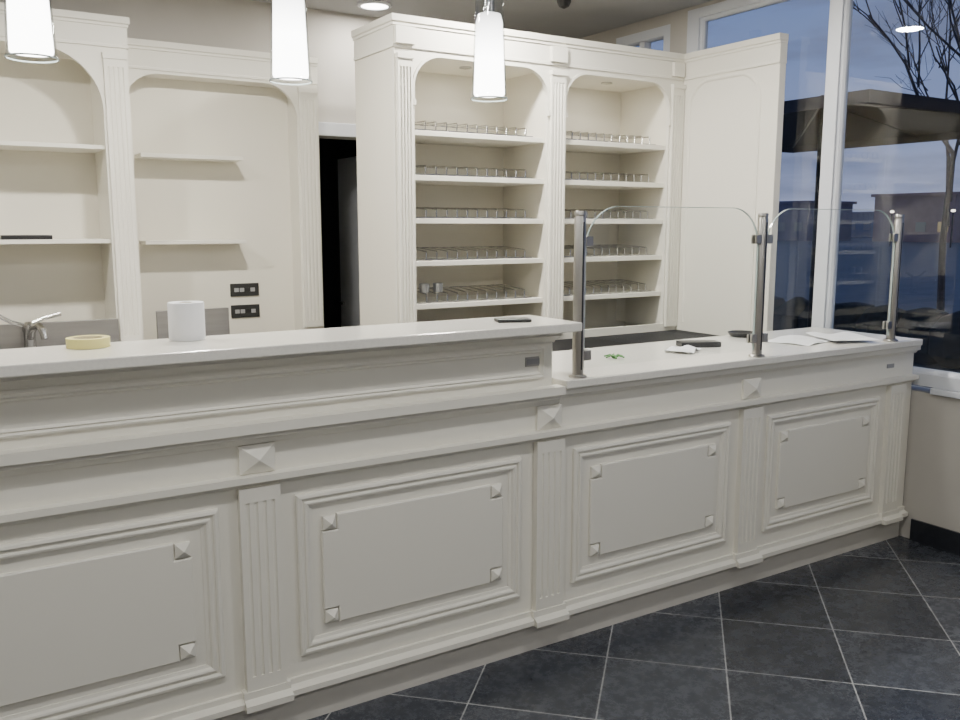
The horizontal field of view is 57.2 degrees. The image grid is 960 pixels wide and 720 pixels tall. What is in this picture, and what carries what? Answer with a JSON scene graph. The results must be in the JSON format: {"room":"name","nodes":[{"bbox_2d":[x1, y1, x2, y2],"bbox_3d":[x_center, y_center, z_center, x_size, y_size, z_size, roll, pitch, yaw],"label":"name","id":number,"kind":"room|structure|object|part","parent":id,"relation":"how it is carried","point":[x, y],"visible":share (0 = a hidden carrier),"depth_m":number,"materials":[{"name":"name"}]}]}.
{"room":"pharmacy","nodes":[
{"label":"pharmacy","id":0,"kind":"room"},
{"bbox_2d":[0,0,378,139],"bbox_3d":[-2.289,-0.656,5.105,6.790,2.950,0.150,-5,10,-32],"label":"wall","id":1,"kind":"structure","parent":0,"point":[232,24],"depth_m":5.35,"materials":[{"name":"paint"}]},
{"bbox_2d":[318,122,355,137],"bbox_3d":[-0.674,-0.450,6.053,0.970,2.255,0.029,-5,10,-32],"label":"trim","id":2,"kind":"structure","parent":1,"relation":"attached to","point":[325,128],"depth_m":5.72,"materials":[{"name":"white wood"}]},
{"bbox_2d":[319,138,356,327],"bbox_3d":[-1.156,-0.926,6.863,2.200,2.950,1.640,-5,10,-32],"label":"doorway","id":3,"kind":"structure","parent":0,"point":[330,150],"depth_m":7.60,"materials":[{"name":"paint"}]},
{"bbox_2d":[337,156,359,326],"bbox_3d":[-0.901,-0.461,6.601,0.099,2.090,0.770,-5,10,-32],"label":"door","id":4,"kind":"structure","parent":3,"relation":"in","point":[347,167],"depth_m":6.71,"materials":[{"name":"wood"}]},
{"bbox_2d":[252,0,712,38],"bbox_3d":[-0.634,-1.771,2.312,7.040,0.100,9.600,-5,10,-32],"label":"ceiling","id":5,"kind":"structure","parent":0,"point":[582,18],"depth_m":5.60,"materials":[{"name":"paint"}]},
{"bbox_2d":[4,0,58,63],"bbox_3d":[-1.171,-1.242,2.231,0.129,0.920,0.129,-5,10,-32],"label":"pendant lamp","id":6,"kind":"object","parent":5,"relation":"hanging from","point":[28,21],"visible":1,"depth_m":2.25,"materials":[{"name":"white glass"}]},
{"bbox_2d":[269,0,312,84],"bbox_3d":[-0.574,-1.298,2.602,0.129,0.920,0.129,-5,10,-32],"label":"pendant lamp","id":7,"kind":"object","parent":5,"relation":"hanging from","point":[290,58],"visible":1,"depth_m":2.61,"materials":[{"name":"white glass"}]},
{"bbox_2d":[357,0,391,10],"bbox_3d":[-0.654,-2.197,5.458,0.216,0.012,0.216,-5,10,-32],"label":"recessed light","id":8,"kind":"object","parent":5,"relation":"in","point":[367,5],"visible":1,"depth_m":5.44,"materials":[{"name":"white"}]},
{"bbox_2d":[471,0,507,101],"bbox_3d":[0.032,-1.356,2.977,0.129,0.920,0.129,-5,10,-32],"label":"pendant lamp","id":9,"kind":"object","parent":5,"relation":"hanging from","point":[489,55],"visible":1,"depth_m":2.99,"materials":[{"name":"white glass"}]},
{"bbox_2d":[557,0,570,8],"bbox_3d":[0.507,-2.149,5.307,0.090,0.059,0.090,-5,10,-32],"label":"security camera","id":10,"kind":"object","parent":5,"relation":"attached to","point":[563,4],"visible":1,"depth_m":5.28,"materials":[{"name":"black plastic"}]},
{"bbox_2d":[308,535,959,719],"bbox_3d":[-0.634,1.244,2.774,7.040,0.100,9.600,-5,10,-32],"label":"floor","id":11,"kind":"structure","parent":0,"point":[870,632],"depth_m":3.27,"materials":[{"name":"tile"}]},
{"bbox_2d":[0,2,143,341],"bbox_3d":[-2.513,-0.450,4.646,1.331,2.680,0.414,-5,10,-32],"label":"wall shelf unit","id":12,"kind":"object","parent":11,"relation":"on","point":[67,164],"visible":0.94,"depth_m":4.80,"materials":[{"name":"beige paint"}]},
{"bbox_2d":[0,235,52,239],"bbox_3d":[-2.389,-0.646,4.630,0.240,0.022,0.140,-5,10,-32],"label":"tray","id":13,"kind":"object","parent":12,"relation":"on","point":[2,237],"visible":0.99,"depth_m":4.57,"materials":[{"name":"plastic"}]},
{"bbox_3d":[-2.518,-1.112,4.552,1.025,0.022,0.325,-5,10,-32],"label":"shelf","id":14,"kind":"part","parent":12,"relation":"part of","materials":[{"name":"beige paint"}]},
{"bbox_3d":[-2.614,-0.464,4.806,1.295,2.660,0.035,-5,10,-32],"label":"panel","id":15,"kind":"part","parent":12,"relation":"part of","materials":[{"name":"beige paint"}]},
{"bbox_3d":[-2.518,-0.623,4.627,1.025,0.022,0.325,-5,10,-32],"label":"shelf","id":16,"kind":"part","parent":12,"relation":"part of","materials":[{"name":"beige paint"}]},
{"bbox_3d":[-2.505,-1.694,4.442,1.331,0.159,0.373,-5,10,-32],"label":"crown moulding","id":17,"kind":"part","parent":12,"relation":"part of","materials":[{"name":"beige paint"}]},
{"bbox_2d":[0,307,229,348],"bbox_3d":[-1.892,0.345,4.580,2.390,1.130,0.552,-5,10,-32],"label":"bench","id":18,"kind":"object","parent":11,"relation":"on","point":[216,319],"visible":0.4,"depth_m":4.69,"materials":[{"name":"beige paint"}]},
{"bbox_2d":[0,312,61,347],"bbox_3d":[-2.263,-0.126,4.386,0.277,0.218,0.278,-2,9,-10],"label":"tap","id":19,"kind":"object","parent":18,"relation":"on","point":[29,328],"visible":0.8,"depth_m":4.43,"materials":[{"name":"silver metal"}]},
{"bbox_3d":[-2.341,-0.195,4.409,0.151,0.089,0.022,-7,11,-40],"label":"lever","id":20,"kind":"part","parent":19,"relation":"part of","materials":[{"name":"silver metal"}]},
{"bbox_3d":[-2.200,-0.135,4.365,0.038,0.109,0.259,-8,12,-43],"label":"spout","id":21,"kind":"part","parent":19,"relation":"part of","materials":[{"name":"silver metal"}]},
{"bbox_3d":[-2.221,-0.209,4.491,0.157,0.071,0.026,-5,10,-28],"label":"lever","id":22,"kind":"part","parent":19,"relation":"part of","materials":[{"name":"silver metal"}]},
{"bbox_2d":[0,318,119,348],"bbox_3d":[-2.495,-0.100,4.446,1.260,0.150,0.022,-5,10,-32],"label":"backsplash","id":23,"kind":"structure","parent":18,"relation":"on","point":[11,336],"depth_m":4.61,"materials":[{"name":"metal"}]},
{"bbox_2d":[156,307,229,338],"bbox_3d":[-1.622,-0.198,4.984,0.400,0.180,0.022,-5,10,-32],"label":"backsplash","id":24,"kind":"structure","parent":18,"relation":"on","point":[216,319],"depth_m":5.02,"materials":[{"name":"metal"}]},
{"bbox_2d":[127,38,323,339],"bbox_3d":[-1.537,-0.528,5.372,1.156,2.615,0.214,-5,10,-32],"label":"wall shelf unit","id":25,"kind":"object","parent":11,"relation":"on","point":[226,156],"visible":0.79,"depth_m":5.35,"materials":[{"name":"beige paint"}]},
{"bbox_3d":[-1.700,-1.183,5.150,0.580,0.022,0.175,-5,10,-32],"label":"shelf","id":26,"kind":"part","parent":25,"relation":"part of","materials":[{"name":"beige paint"}]},
{"bbox_3d":[-1.700,-0.701,5.224,0.580,0.022,0.175,-5,10,-32],"label":"shelf","id":27,"kind":"part","parent":25,"relation":"part of","materials":[{"name":"beige paint"}]},
{"bbox_3d":[-1.524,-1.741,5.178,1.142,0.159,0.173,-5,10,-32],"label":"crown moulding","id":28,"kind":"part","parent":25,"relation":"part of","materials":[{"name":"beige paint"}]},
{"bbox_2d":[230,283,258,296],"bbox_3d":[-1.472,-0.440,5.505,0.180,0.080,0.014,-5,10,-32],"label":"wall socket","id":29,"kind":"object","parent":25,"relation":"attached to","point":[240,289],"visible":1,"depth_m":5.50,"materials":[{"name":"black plastic"}]},
{"bbox_2d":[231,304,259,317],"bbox_3d":[-1.472,-0.307,5.525,0.180,0.080,0.014,-5,10,-32],"label":"wall socket","id":30,"kind":"object","parent":25,"relation":"attached to","point":[251,310],"visible":1,"depth_m":5.52,"materials":[{"name":"black plastic"}]},
{"bbox_2d":[0,333,920,719],"bbox_3d":[-0.373,0.512,3.179,5.725,1.224,0.612,-5,10,-32],"label":"counter","id":31,"kind":"object","parent":11,"relation":"on","point":[310,535],"depth_m":2.91,"materials":[{"name":"wood"}]},
{"bbox_3d":[-1.138,0.735,2.429,0.685,0.366,0.016,-5,10,-32],"label":"raised panel","id":32,"kind":"part","parent":31,"relation":"part of","materials":[{"name":"beige paint"}]},
{"bbox_3d":[-1.137,0.739,2.429,0.849,0.533,0.018,-5,10,-32],"label":"panel moulding","id":33,"kind":"part","parent":31,"relation":"part of","materials":[{"name":"beige paint"}]},
{"bbox_3d":[-1.195,0.143,2.304,3.372,0.114,0.012,-5,10,-32],"label":"riser frame","id":34,"kind":"part","parent":31,"relation":"part of","materials":[{"name":"beige paint"}]},
{"bbox_3d":[-1.187,0.056,2.265,3.460,0.046,0.065,-5,10,-32],"label":"under bar moulding","id":35,"kind":"part","parent":31,"relation":"part of","materials":[{"name":"beige paint"}]},
{"bbox_2d":[0,315,581,377],"bbox_3d":[-1.224,0.004,2.341,3.545,0.032,0.330,-5,10,-32],"label":"countertop","id":36,"kind":"structure","parent":31,"relation":"on","point":[31,361],"depth_m":2.60,"materials":[{"name":"beige stone"}]},
{"bbox_2d":[65,335,110,349],"bbox_3d":[-1.114,-0.051,2.503,0.116,0.027,0.116,-5,10,-32],"label":"tape roll","id":37,"kind":"object","parent":36,"relation":"on","point":[81,342],"visible":1,"depth_m":2.46,"materials":[{"name":"paper"}]},
{"bbox_2d":[167,301,205,341],"bbox_3d":[-0.886,-0.118,2.658,0.106,0.113,0.106,-5,10,-32],"label":"paper roll","id":38,"kind":"object","parent":36,"relation":"on","point":[186,319],"visible":1,"depth_m":2.62,"materials":[{"name":"paper"}]},
{"bbox_2d":[494,317,531,322],"bbox_3d":[0.118,-0.144,3.158,0.125,0.013,0.065,-2,9,-12],"label":"mobile phone","id":39,"kind":"object","parent":36,"relation":"on","point":[503,319],"visible":1,"depth_m":3.13,"materials":[{"name":"black plastic"}]},
{"bbox_3d":[-0.212,0.651,3.002,0.853,0.533,0.018,-5,10,-32],"label":"panel moulding","id":40,"kind":"part","parent":31,"relation":"part of","materials":[{"name":"beige paint"}]},
{"bbox_3d":[-0.213,0.647,3.002,0.689,0.366,0.016,-5,10,-32],"label":"raised panel","id":41,"kind":"part","parent":31,"relation":"part of","materials":[{"name":"beige paint"}]},
{"bbox_3d":[-0.230,1.008,3.025,5.725,0.054,0.055,-5,10,-32],"label":"moulding","id":42,"kind":"part","parent":31,"relation":"part of","materials":[{"name":"beige paint"}]},
{"bbox_3d":[0.191,0.005,3.166,0.068,0.034,0.004,-5,10,-32],"label":"name plate","id":43,"kind":"part","parent":31,"relation":"part of","materials":[{"name":"metal"}]},
{"bbox_3d":[0.711,0.563,3.575,0.845,0.533,0.018,-5,10,-32],"label":"panel moulding","id":44,"kind":"part","parent":31,"relation":"part of","materials":[{"name":"beige paint"}]},
{"bbox_3d":[0.710,0.559,3.575,0.681,0.366,0.016,-5,10,-32],"label":"raised panel","id":45,"kind":"part","parent":31,"relation":"part of","materials":[{"name":"beige paint"}]},
{"bbox_2d":[552,327,922,388],"bbox_3d":[1.086,-0.039,4.042,2.218,0.031,0.635,-5,10,-32],"label":"countertop","id":46,"kind":"structure","parent":31,"relation":"on","point":[642,361],"depth_m":3.81,"materials":[{"name":"beige stone"}]},
{"bbox_2d":[604,353,624,358],"bbox_3d":[0.569,-0.015,3.726,0.092,0.020,0.082,-5,10,-32],"label":"herb sprig","id":47,"kind":"object","parent":46,"relation":"on","point":[613,355],"visible":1,"depth_m":3.71,"materials":[{"name":"green plant"}]},
{"bbox_2d":[664,345,700,353],"bbox_3d":[0.908,-0.050,3.936,0.127,0.021,0.180,5,10,30],"label":"cloth","id":48,"kind":"object","parent":46,"relation":"on","point":[689,349],"visible":1,"depth_m":3.91,"materials":[{"name":"white fabric"}]},
{"bbox_2d":[676,340,720,347],"bbox_3d":[1.017,-0.076,4.097,0.190,0.025,0.085,-1,9,-7],"label":"mobile phone","id":49,"kind":"object","parent":46,"relation":"on","point":[695,343],"visible":0.93,"depth_m":4.06,"materials":[{"name":"black plastic"}]},
{"bbox_2d":[568,206,903,378],"bbox_3d":[1.182,-0.325,3.734,2.001,0.629,0.068,-5,10,-32],"label":"guard","id":50,"kind":"object","parent":46,"relation":"on","point":[762,237],"visible":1,"depth_m":3.70,"materials":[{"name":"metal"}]},
{"bbox_3d":[0.363,-0.238,3.227,0.068,0.609,0.068,-5,10,-32],"label":"post","id":51,"kind":"part","parent":50,"relation":"part of","materials":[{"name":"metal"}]},
{"bbox_3d":[1.190,-0.316,3.740,0.068,0.609,0.068,-5,10,-32],"label":"post","id":52,"kind":"part","parent":50,"relation":"part of","materials":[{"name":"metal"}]},
{"bbox_3d":[2.001,-0.394,4.243,0.068,0.609,0.068,-5,10,-32],"label":"post","id":53,"kind":"part","parent":50,"relation":"part of","materials":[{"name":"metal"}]},
{"bbox_2d":[727,330,752,336],"bbox_3d":[1.327,-0.132,4.465,0.140,0.024,0.140,-5,10,-32],"label":"dish","id":54,"kind":"object","parent":46,"relation":"on","point":[735,333],"visible":0.74,"depth_m":4.44,"materials":[{"name":"grey ceramic"}]},
{"bbox_2d":[768,335,831,345],"bbox_3d":[1.555,-0.097,4.292,0.254,0.007,0.339,8,12,43],"label":"paper sheet","id":55,"kind":"object","parent":46,"relation":"on","point":[794,339],"visible":0.91,"depth_m":4.27,"materials":[{"name":"white paper"}]},
{"bbox_2d":[807,332,880,340],"bbox_3d":[1.785,-0.116,4.340,0.254,0.011,0.318,-1,9,-4],"label":"paper sheet","id":56,"kind":"object","parent":46,"relation":"on","point":[841,336],"visible":1,"depth_m":4.34,"materials":[{"name":"white paper"}]},
{"bbox_3d":[1.241,0.034,3.820,2.240,0.044,0.037,-5,10,-32],"label":"under moulding","id":57,"kind":"part","parent":31,"relation":"part of","materials":[{"name":"beige paint"}]},
{"bbox_3d":[1.616,0.477,4.136,0.809,0.533,0.018,-5,10,-32],"label":"panel moulding","id":58,"kind":"part","parent":31,"relation":"part of","materials":[{"name":"beige paint"}]},
{"bbox_3d":[1.615,0.473,4.136,0.645,0.366,0.016,-5,10,-32],"label":"raised panel","id":59,"kind":"part","parent":31,"relation":"part of","materials":[{"name":"beige paint"}]},
{"bbox_2d":[351,13,788,339],"bbox_3d":[0.506,-0.501,5.066,2.097,2.654,1.225,-5,10,-32],"label":"display cabinet","id":60,"kind":"object","parent":11,"relation":"on","point":[713,117],"visible":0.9,"depth_m":5.24,"materials":[{"name":"beige paint"}]},
{"bbox_2d":[459,66,471,69],"bbox_3d":[-0.081,-1.629,4.906,0.070,0.009,0.070,-5,10,-32],"label":"recessed light","id":61,"kind":"object","parent":60,"relation":"attached to","point":[460,67],"depth_m":4.89,"materials":[{"name":"silver metal"}]},
{"bbox_2d":[415,121,532,136],"bbox_3d":[-0.100,-1.292,4.942,0.776,0.064,0.291,-5,10,-32],"label":"wire rack","id":62,"kind":"object","parent":60,"relation":"on","point":[467,126],"visible":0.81,"depth_m":4.91,"materials":[{"name":"silver metal"}]},
{"bbox_2d":[416,246,531,260],"bbox_3d":[-0.100,-0.614,5.046,0.776,0.064,0.291,-5,10,-32],"label":"wire rack","id":63,"kind":"object","parent":60,"relation":"on","point":[477,247],"visible":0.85,"depth_m":5.03,"materials":[{"name":"silver metal"}]},
{"bbox_2d":[415,165,532,178],"bbox_3d":[-0.100,-1.063,4.977,0.776,0.064,0.291,-5,10,-32],"label":"wire rack","id":64,"kind":"object","parent":60,"relation":"on","point":[417,166],"visible":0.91,"depth_m":4.91,"materials":[{"name":"silver metal"}]},
{"bbox_2d":[416,207,531,218],"bbox_3d":[-0.100,-0.839,5.011,0.776,0.064,0.291,-5,10,-32],"label":"wire rack","id":65,"kind":"object","parent":60,"relation":"on","point":[423,208],"visible":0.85,"depth_m":4.95,"materials":[{"name":"silver metal"}]},
{"bbox_2d":[417,284,531,303],"bbox_3d":[-0.100,-0.385,5.081,0.776,0.064,0.291,-5,10,-32],"label":"wire rack","id":66,"kind":"object","parent":60,"relation":"on","point":[504,287],"visible":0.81,"depth_m":5.07,"materials":[{"name":"silver metal"}]},
{"bbox_2d":[419,283,429,292],"bbox_3d":[-0.305,-0.396,4.839,0.058,0.048,0.058,-5,10,-32],"label":"cup","id":67,"kind":"object","parent":66,"relation":"on","point":[424,287],"visible":1,"depth_m":4.82,"materials":[{"name":"metal"}]},
{"bbox_2d":[433,283,442,291],"bbox_3d":[-0.233,-0.403,4.884,0.058,0.048,0.058,-5,10,-32],"label":"cup","id":68,"kind":"object","parent":66,"relation":"on","point":[437,287],"visible":1,"depth_m":4.86,"materials":[{"name":"metal"}]},
{"bbox_2d":[416,256,542,266],"bbox_3d":[-0.104,-0.576,5.111,0.855,0.028,0.430,-5,10,-32],"label":"shelf","id":69,"kind":"object","parent":60,"relation":"attached to","point":[536,261],"depth_m":5.06,"materials":[{"name":"beige paint"}]},
{"bbox_2d":[415,175,543,186],"bbox_3d":[-0.104,-1.024,5.042,0.855,0.028,0.430,-5,10,-32],"label":"shelf","id":70,"kind":"object","parent":60,"relation":"attached to","point":[420,180],"depth_m":5.00,"materials":[{"name":"beige paint"}]},
{"bbox_2d":[417,293,542,309],"bbox_3d":[-0.104,-0.346,5.146,0.855,0.028,0.430,-5,10,-32],"label":"shelf","id":71,"kind":"object","parent":60,"relation":"attached to","point":[537,298],"depth_m":5.14,"materials":[{"name":"beige paint"}]},
{"bbox_2d":[416,218,543,223],"bbox_3d":[-0.104,-0.800,5.077,0.855,0.028,0.430,-5,10,-32],"label":"shelf","id":72,"kind":"object","parent":60,"relation":"attached to","point":[418,220],"depth_m":4.91,"materials":[{"name":"beige paint"}]},
{"bbox_2d":[415,130,544,147],"bbox_3d":[-0.104,-1.254,5.007,0.855,0.028,0.430,-5,10,-32],"label":"shelf","id":73,"kind":"object","parent":60,"relation":"attached to","point":[423,138],"depth_m":4.97,"materials":[{"name":"beige paint"}]},
{"bbox_3d":[0.418,-0.490,5.175,2.024,2.600,0.036,-5,10,-32],"label":"frame","id":74,"kind":"part","parent":60,"relation":"part of","materials":[{"name":"beige paint"}]},
{"bbox_3d":[0.483,-1.750,4.982,2.388,0.159,0.710,-2,9,-12],"label":"crown moulding","id":75,"kind":"part","parent":60,"relation":"part of","materials":[{"name":"beige paint"}]},
{"bbox_2d":[601,82,611,84],"bbox_3d":[0.784,-1.711,5.442,0.070,0.009,0.070,-5,10,-32],"label":"recessed light","id":76,"kind":"object","parent":60,"relation":"attached to","point":[603,83],"depth_m":5.42,"materials":[{"name":"silver metal"}]},
{"bbox_2d":[563,279,650,295],"bbox_3d":[0.717,-0.463,5.588,0.736,0.064,0.291,-5,10,-32],"label":"wire rack","id":77,"kind":"object","parent":60,"relation":"on","point":[615,280],"visible":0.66,"depth_m":5.59,"materials":[{"name":"silver metal"}]},
{"bbox_2d":[564,244,652,256],"bbox_3d":[0.717,-0.692,5.553,0.736,0.064,0.291,-5,10,-32],"label":"wire rack","id":78,"kind":"object","parent":60,"relation":"on","point":[608,246],"visible":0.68,"depth_m":5.53,"materials":[{"name":"silver metal"}]},
{"bbox_2d":[564,209,653,218],"bbox_3d":[0.717,-0.916,5.518,0.736,0.064,0.291,-5,10,-32],"label":"wire rack","id":79,"kind":"object","parent":60,"relation":"on","point":[570,210],"visible":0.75,"depth_m":5.47,"materials":[{"name":"silver metal"}]},
{"bbox_2d":[565,171,654,182],"bbox_3d":[0.717,-1.141,5.484,0.736,0.064,0.291,-5,10,-32],"label":"wire rack","id":80,"kind":"object","parent":60,"relation":"on","point":[570,172],"visible":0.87,"depth_m":5.42,"materials":[{"name":"silver metal"}]},
{"bbox_2d":[566,131,655,144],"bbox_3d":[0.717,-1.370,5.449,0.736,0.064,0.291,-5,10,-32],"label":"wire rack","id":81,"kind":"object","parent":60,"relation":"on","point":[568,133],"visible":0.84,"depth_m":5.41,"materials":[{"name":"silver metal"}]},
{"bbox_2d":[563,288,660,300],"bbox_3d":[0.711,-0.424,5.652,0.810,0.028,0.430,-5,10,-32],"label":"shelf","id":82,"kind":"object","parent":60,"relation":"attached to","point":[655,293],"depth_m":5.61,"materials":[{"name":"beige paint"}]},
{"bbox_2d":[564,254,661,261],"bbox_3d":[0.711,-0.653,5.617,0.810,0.028,0.430,-5,10,-32],"label":"shelf","id":83,"kind":"object","parent":60,"relation":"attached to","point":[655,257],"depth_m":5.53,"materials":[{"name":"beige paint"}]},
{"bbox_2d":[564,219,662,223],"bbox_3d":[0.711,-0.877,5.582,0.810,0.028,0.430,-5,10,-32],"label":"shelf","id":84,"kind":"object","parent":60,"relation":"attached to","point":[566,221],"depth_m":5.43,"materials":[{"name":"beige paint"}]},
{"bbox_2d":[565,180,663,189],"bbox_3d":[0.711,-1.102,5.548,0.810,0.028,0.430,-5,10,-32],"label":"shelf","id":85,"kind":"object","parent":60,"relation":"attached to","point":[569,184],"depth_m":5.48,"materials":[{"name":"beige paint"}]},
{"bbox_2d":[565,139,664,154],"bbox_3d":[0.711,-1.331,5.513,0.810,0.028,0.430,-5,10,-32],"label":"shelf","id":86,"kind":"object","parent":60,"relation":"attached to","point":[573,147],"depth_m":5.49,"materials":[{"name":"beige paint"}]},
{"bbox_3d":[1.453,-0.953,5.356,0.010,1.500,0.570,-5,10,-32],"label":"panel moulding","id":87,"kind":"part","parent":60,"relation":"part of","materials":[{"name":"beige paint"}]},
{"bbox_3d":[1.370,-0.567,5.607,0.053,2.620,1.220,-5,10,-32],"label":"panel","id":88,"kind":"part","parent":60,"relation":"part of","materials":[{"name":"beige paint"}]},
{"bbox_2d":[552,330,719,351],"bbox_3d":[0.581,0.378,5.032,2.010,0.928,0.572,-5,10,-32],"label":"countertop","id":89,"kind":"structure","parent":11,"relation":"on","point":[656,336],"depth_m":5.27,"materials":[{"name":"black stone"}]},
{"bbox_2d":[579,0,959,538],"bbox_3d":[2.736,-0.432,3.641,0.150,2.950,7.700,-5,10,-32],"label":"wall","id":90,"kind":"structure","parent":0,"point":[931,493],"depth_m":4.43,"materials":[{"name":"paint"}]},
{"bbox_2d":[616,24,670,51],"bbox_3d":[1.112,-1.716,5.978,0.060,0.980,0.530,-5,10,-32],"label":"window","id":91,"kind":"structure","parent":90,"relation":"in","point":[643,39],"depth_m":5.86,"materials":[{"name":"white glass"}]},
{"bbox_2d":[686,0,959,391],"bbox_3d":[2.861,-0.778,3.320,0.084,2.129,5.720,-5,10,-32],"label":"window","id":92,"kind":"structure","parent":90,"relation":"in","point":[841,11],"depth_m":4.78,"materials":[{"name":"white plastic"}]},
{"bbox_2d":[910,519,959,554],"bbox_3d":[3.464,1.171,2.557,0.011,0.110,4.700,-5,10,-32],"label":"baseboard","id":93,"kind":"structure","parent":90,"relation":"attached to","point":[925,533],"depth_m":4.41,"materials":[{"name":"black tile"}]},
{"bbox_2d":[930,388,959,398],"bbox_3d":[3.297,0.407,2.722,0.040,0.030,3.950,-5,10,-32],"label":"trim","id":94,"kind":"structure","parent":90,"relation":"attached to","point":[934,391],"depth_m":4.30,"materials":[{"name":"white wood"}]},
{"label":"outside","id":95,"kind":"structure","parent":0,"visible":0},
{"bbox_2d":[774,237,959,387],"bbox_3d":[39.889,-9.173,71.679,135.640,0.100,160.000,-5,10,-32],"label":"ground","id":96,"kind":"structure","parent":95,"point":[863,264],"depth_m":32.14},
{"bbox_2d":[777,200,856,240],"bbox_3d":[37.880,-16.421,103.926,8.600,4.450,8.600,-5,10,-32],"label":"building","id":97,"kind":"structure","parent":96,"relation":"on","point":[796,223],"depth_m":100.37,"materials":[{"name":"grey paint"}]},
{"bbox_2d":[851,211,873,236],"bbox_3d":[66.582,-18.218,118.283,10.600,3.650,44.600,-5,10,-32],"label":"building","id":98,"kind":"structure","parent":96,"relation":"on","point":[862,222],"depth_m":126.91,"materials":[{"name":"grey paint"}]},
{"bbox_2d":[773,296,959,369],"bbox_3d":[3.435,-0.867,14.886,0.955,0.700,30.223,-5,10,-32],"label":"hedge","id":99,"kind":"object","parent":96,"relation":"on","point":[939,331],"visible":0.09,"depth_m":11.29,"materials":[{"name":"green plant"}]},
{"bbox_2d":[782,89,959,327],"bbox_3d":[4.253,-1.632,11.167,4.200,3.340,4.200,-5,10,-32],"label":"parasol","id":100,"kind":"object","parent":96,"relation":"on","point":[874,117],"visible":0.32,"depth_m":11.36,"materials":[{"name":"fabric"}]},
{"bbox_2d":[889,211,893,245],"bbox_3d":[34.538,-11.066,73.964,0.320,2.950,0.320,-5,10,-32],"label":"street lamp","id":101,"kind":"object","parent":96,"relation":"on","point":[891,212],"visible":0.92,"depth_m":73.89,"materials":[{"name":"black plastic"}]},
{"bbox_2d":[853,0,959,310],"bbox_3d":[8.592,-4.846,17.329,3.416,7.836,6.188,8,12,41],"label":"bare tree","id":102,"kind":"object","parent":96,"relation":"on","point":[950,159],"visible":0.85,"depth_m":16.72,"materials":[{"name":"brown plant"}]},
{"bbox_2d":[871,191,959,242],"bbox_3d":[48.708,-15.241,94.259,8.600,5.050,9.600,-5,10,-32],"label":"building","id":103,"kind":"structure","parent":96,"relation":"on","point":[923,212],"depth_m":91.71,"materials":[{"name":"grey paint"}]},
{"bbox_2d":[903,0,959,56],"bbox_3d":[9.625,-4.959,15.329,7.094,8.661,5.561,8,12,44],"label":"bare tree","id":104,"kind":"object","parent":96,"relation":"on","point":[949,3],"visible":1,"depth_m":15.51,"materials":[{"name":"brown plant"}]},
{"bbox_2d":[949,209,955,247],"bbox_3d":[36.773,-10.241,68.582,0.320,2.950,0.320,-5,10,-32],"label":"street lamp","id":105,"kind":"object","parent":96,"relation":"on","point":[952,210],"visible":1,"depth_m":68.53,"materials":[{"name":"black metal"}]}
]}

